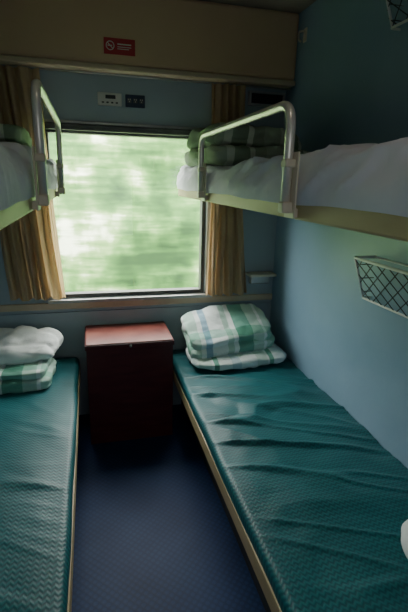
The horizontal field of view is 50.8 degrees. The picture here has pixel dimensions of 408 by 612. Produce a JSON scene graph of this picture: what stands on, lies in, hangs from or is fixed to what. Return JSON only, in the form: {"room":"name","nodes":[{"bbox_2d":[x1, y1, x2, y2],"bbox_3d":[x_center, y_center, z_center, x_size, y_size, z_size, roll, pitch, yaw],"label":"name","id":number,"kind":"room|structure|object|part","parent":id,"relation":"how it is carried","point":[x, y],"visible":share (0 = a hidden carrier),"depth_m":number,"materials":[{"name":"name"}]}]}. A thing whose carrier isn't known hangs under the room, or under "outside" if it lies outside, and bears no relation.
{"room":"train carriage","nodes":[
{"label":"train carriage","id":0,"kind":"room"},
{"bbox_2d":[0,67,285,414],"bbox_3d":[-0.613,-0.557,3.150,2.620,2.900,0.100,-3,17,-14],"label":"wall","id":1,"kind":"structure","parent":0,"point":[73,96],"depth_m":2.97,"materials":[{"name":"paint"}]},
{"bbox_2d":[97,92,121,106],"bbox_3d":[-0.623,-1.366,2.842,0.155,0.080,0.018,-3,17,-14],"label":"control panel","id":2,"kind":"object","parent":1,"relation":"attached to","point":[104,98],"visible":1,"depth_m":2.84,"materials":[{"name":"white plastic"}]},
{"bbox_2d":[44,122,191,135],"bbox_3d":[-0.481,-1.192,2.917,1.260,0.040,0.043,-3,17,-14],"label":"housing","id":3,"kind":"object","parent":1,"relation":"attached to","point":[48,125],"visible":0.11,"depth_m":2.87,"materials":[{"name":"black metal"}]},
{"bbox_2d":[45,129,205,297],"bbox_3d":[-0.535,-0.645,3.128,1.110,1.155,0.070,-3,17,-14],"label":"frame","id":4,"kind":"object","parent":1,"relation":"attached to","point":[200,288],"visible":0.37,"depth_m":3.23,"materials":[{"name":"silver metal"}]},
{"bbox_2d":[44,119,210,299],"bbox_3d":[-0.498,-0.655,3.086,1.260,1.210,0.018,-3,17,-14],"label":"trim","id":5,"kind":"structure","parent":1,"relation":"attached to","point":[45,120],"depth_m":2.96,"materials":[{"name":"metal"}]},
{"bbox_2d":[48,293,211,303],"bbox_3d":[-0.530,-0.059,3.242,1.220,0.026,0.045,-3,17,-14],"label":"sill","id":6,"kind":"structure","parent":1,"relation":"attached to","point":[195,295],"depth_m":3.21,"materials":[{"name":"metal"}]},
{"bbox_2d":[125,94,144,107],"bbox_3d":[-0.461,-1.373,2.883,0.130,0.078,0.020,-3,17,-14],"label":"panel","id":7,"kind":"object","parent":1,"relation":"attached to","point":[133,101],"visible":1,"depth_m":2.88,"materials":[{"name":"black plastic"}]},
{"bbox_2d":[0,302,270,405],"bbox_3d":[-0.623,0.399,3.371,2.418,0.780,0.011,-3,17,-14],"label":"wall panel","id":8,"kind":"object","parent":1,"relation":"attached to","point":[71,325],"depth_m":3.25,"materials":[{"name":"blue paint"}]},
{"bbox_2d":[0,293,271,311],"bbox_3d":[-0.611,-0.022,3.243,2.418,0.050,0.021,-3,17,-14],"label":"trim","id":9,"kind":"structure","parent":1,"relation":"attached to","point":[249,297],"depth_m":3.25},
{"bbox_2d":[245,271,276,283],"bbox_3d":[0.450,-0.218,3.419,0.220,0.092,0.120,-3,17,-14],"label":"wall shelf","id":10,"kind":"object","parent":1,"relation":"attached to","point":[260,277],"visible":0.99,"depth_m":3.41,"materials":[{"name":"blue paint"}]},
{"bbox_3d":[0.451,-0.252,3.409,0.220,0.022,0.120,-3,17,-14],"label":"shelf","id":11,"kind":"part","parent":10,"relation":"part of","materials":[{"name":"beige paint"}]},
{"bbox_2d":[71,404,265,611],"bbox_3d":[-0.169,1.415,1.782,2.620,0.100,3.950,-3,17,-14],"label":"floor","id":12,"kind":"structure","parent":0,"point":[154,532],"depth_m":2.28,"materials":[{"name":"blue carpet"}]},
{"bbox_2d":[0,357,80,611],"bbox_3d":[-1.030,1.010,1.958,0.872,0.538,2.730,-3,17,-14],"label":"lower berth","id":13,"kind":"object","parent":12,"relation":"on","point":[39,428],"visible":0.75,"depth_m":1.83,"materials":[{"name":"teal leather"}]},
{"bbox_2d":[0,358,56,394],"bbox_3d":[-1.310,0.430,2.794,0.656,0.157,0.438,-3,17,-14],"label":"quilt","id":14,"kind":"object","parent":13,"relation":"on","point":[26,377],"visible":0.73,"depth_m":2.67,"materials":[{"name":"fabric"}]},
{"bbox_2d":[0,325,62,364],"bbox_3d":[-1.310,0.271,2.884,0.694,0.197,0.388,-3,17,-14],"label":"pillow","id":15,"kind":"object","parent":14,"relation":"on","point":[22,344],"visible":0.98,"depth_m":2.85,"materials":[{"name":"white fabric"}]},
{"bbox_2d":[85,321,173,443],"bbox_3d":[-0.554,0.550,3.189,0.600,0.755,0.419,-3,17,-14],"label":"base cabinet","id":16,"kind":"object","parent":12,"relation":"on","point":[130,365],"visible":1,"depth_m":3.00,"materials":[{"name":"brown wood"}]},
{"bbox_2d":[173,349,407,611],"bbox_3d":[0.463,0.928,2.336,0.872,0.556,2.730,-3,17,-14],"label":"lower berth","id":17,"kind":"object","parent":12,"relation":"on","point":[315,507],"visible":0.82,"depth_m":1.93,"materials":[{"name":"teal leather"}]},
{"bbox_2d":[186,343,286,370],"bbox_3d":[0.239,0.353,3.237,0.738,0.124,0.482,-3,17,-14],"label":"pillow","id":18,"kind":"object","parent":17,"relation":"on","point":[274,354],"visible":0.66,"depth_m":3.05,"materials":[{"name":"fabric"}]},
{"bbox_2d":[181,303,274,358],"bbox_3d":[0.178,0.188,3.255,0.671,0.312,0.412,-4,17,-19],"label":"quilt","id":19,"kind":"object","parent":18,"relation":"on","point":[216,330],"visible":0.99,"depth_m":3.17,"materials":[{"name":"fabric"}]},
{"bbox_2d":[401,519,407,558],"bbox_3d":[0.948,0.906,1.359,0.407,0.159,0.664,-3,17,-14],"label":"pillow","id":20,"kind":"object","parent":17,"relation":"on","point":[404,529],"visible":1,"depth_m":1.54,"materials":[{"name":"white fabric"}]},
{"bbox_2d":[199,0,315,13],"bbox_3d":[-0.095,-1.465,0.945,2.620,0.100,3.950,-3,17,-14],"label":"ceiling","id":21,"kind":"structure","parent":0,"point":[292,6],"depth_m":2.73,"materials":[{"name":"paint"}]},
{"bbox_2d":[0,0,298,89],"bbox_3d":[-0.551,-1.699,2.687,2.417,0.444,0.157,-3,17,-14],"label":"panel","id":22,"kind":"object","parent":21,"relation":"attached to","point":[195,40],"visible":0.91,"depth_m":2.69,"materials":[{"name":"beige laminate"}]},
{"bbox_2d":[103,37,134,55],"bbox_3d":[-0.520,-1.596,2.647,0.190,0.090,0.006,-3,17,-14],"label":"no smoking sign","id":23,"kind":"object","parent":22,"relation":"attached to","point":[116,46],"visible":1,"depth_m":2.65,"materials":[{"name":"red plastic"}]},
{"bbox_2d":[0,64,290,89],"bbox_3d":[-0.557,-1.480,2.755,2.420,0.010,0.010,-3,17,-14],"label":"curtain rod","id":24,"kind":"object","parent":22,"relation":"attached to","point":[0,64],"visible":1,"depth_m":2.79,"materials":[{"name":"metal"}]},
{"bbox_2d":[0,65,65,300],"bbox_3d":[-1.221,-0.743,2.796,0.531,1.466,0.075,-3,17,-14],"label":"window curtain","id":25,"kind":"object","parent":24,"relation":"hanging from","point":[29,244],"visible":0.56,"depth_m":2.89,"materials":[{"name":"beige fabric"}]},
{"bbox_2d":[206,83,246,295],"bbox_3d":[0.193,-0.799,3.160,0.337,1.491,0.076,-3,17,-14],"label":"window curtain","id":26,"kind":"object","parent":24,"relation":"hanging from","point":[226,275],"visible":0.58,"depth_m":3.22,"materials":[{"name":"beige fabric"}]},
{"bbox_2d":[248,90,284,106],"bbox_3d":[0.448,-1.482,3.085,0.270,0.095,0.040,-3,17,-14],"label":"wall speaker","id":27,"kind":"object","parent":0,"point":[255,98],"depth_m":3.07},
{"bbox_2d":[270,0,407,468],"bbox_3d":[1.088,-0.084,1.674,0.100,2.900,3.750,-3,17,-14],"label":"wall","id":28,"kind":"structure","parent":0,"point":[351,78],"depth_m":2.44,"materials":[{"name":"blue paint"}]},
{"bbox_2d":[177,101,407,241],"bbox_3d":[0.516,-0.555,1.903,0.850,0.449,2.720,-3,17,-14],"label":"upper berth","id":29,"kind":"object","parent":28,"relation":"attached to","point":[363,188],"visible":1,"depth_m":1.23,"materials":[{"name":"white fabric"}]},
{"bbox_2d":[184,121,308,166],"bbox_3d":[0.242,-0.973,2.639,0.648,0.272,0.828,-3,17,-14],"label":"quilt","id":30,"kind":"object","parent":29,"relation":"on","point":[236,145],"visible":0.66,"depth_m":2.31,"materials":[{"name":"green fabric"}]},
{"bbox_3d":[0.119,-0.604,1.792,0.029,0.314,1.108,-3,17,-14],"label":"guard rail","id":31,"kind":"part","parent":29,"relation":"part of","materials":[{"name":"metal"}]},
{"bbox_3d":[0.528,-0.571,1.904,0.817,0.191,2.705,-3,17,-14],"label":"sheeted mattress","id":32,"kind":"part","parent":29,"relation":"part of","materials":[{"name":"white fabric"}]},
{"bbox_2d":[298,27,307,42],"bbox_3d":[0.638,-1.765,2.804,0.056,0.085,0.040,-3,17,-14],"label":"coat hook","id":33,"kind":"object","parent":28,"relation":"attached to","point":[306,28],"visible":1,"depth_m":2.80,"materials":[{"name":"beige paint"}]},
{"bbox_2d":[354,255,407,318],"bbox_3d":[0.898,-0.061,1.943,0.137,0.228,0.644,-3,17,-14],"label":"storage basket","id":34,"kind":"object","parent":28,"relation":"attached to","point":[360,258],"visible":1,"depth_m":2.07,"materials":[{"name":"silver metal"}]},
{"bbox_2d":[386,0,407,30],"bbox_3d":[0.917,-1.266,1.637,0.137,0.194,0.654,-3,17,-14],"label":"storage basket","id":35,"kind":"object","parent":28,"relation":"attached to","point":[388,3],"visible":1,"depth_m":1.92,"materials":[{"name":"grey metal"}]},
{"bbox_3d":[-1.352,0.034,1.052,0.100,2.900,3.750,-3,17,-14],"label":"wall","id":36,"kind":"structure","parent":0,"visible":0},
{"bbox_2d":[0,79,65,229],"bbox_3d":[-0.992,-0.509,1.510,0.874,0.504,2.720,-3,17,-14],"label":"upper berth","id":37,"kind":"object","parent":36,"relation":"attached to","point":[29,180],"visible":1,"depth_m":1.32,"materials":[{"name":"white fabric"}]},
{"bbox_2d":[0,123,31,147],"bbox_3d":[-1.251,-0.848,2.245,0.676,0.192,0.766,-3,17,-14],"label":"quilt","id":38,"kind":"object","parent":37,"relation":"on","point":[8,132],"visible":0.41,"depth_m":2.04,"materials":[{"name":"green fabric"}]},
{"bbox_3d":[-1.006,-0.496,1.513,0.839,0.196,2.705,-3,17,-14],"label":"sheeted mattress","id":39,"kind":"part","parent":37,"relation":"part of","materials":[{"name":"white fabric"}]},
{"bbox_3d":[-0.647,-0.665,1.837,0.029,0.369,1.088,-3,17,-14],"label":"guard rail","id":40,"kind":"part","parent":37,"relation":"part of","materials":[{"name":"metal"}]},
{"label":"outside","id":41,"kind":"structure","parent":0,"visible":0},
{"bbox_3d":[-4.705,-1.835,18.101,60.000,0.200,29.400,-3,17,-14],"label":"ground","id":42,"kind":"structure","parent":41,"visible":0},
{"bbox_2d":[49,133,199,291],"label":"window","id":43,"kind":"structure","parent":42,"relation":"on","point":[123,223],"depth_m":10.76,"materials":[{"name":"clear glass"}]}
]}

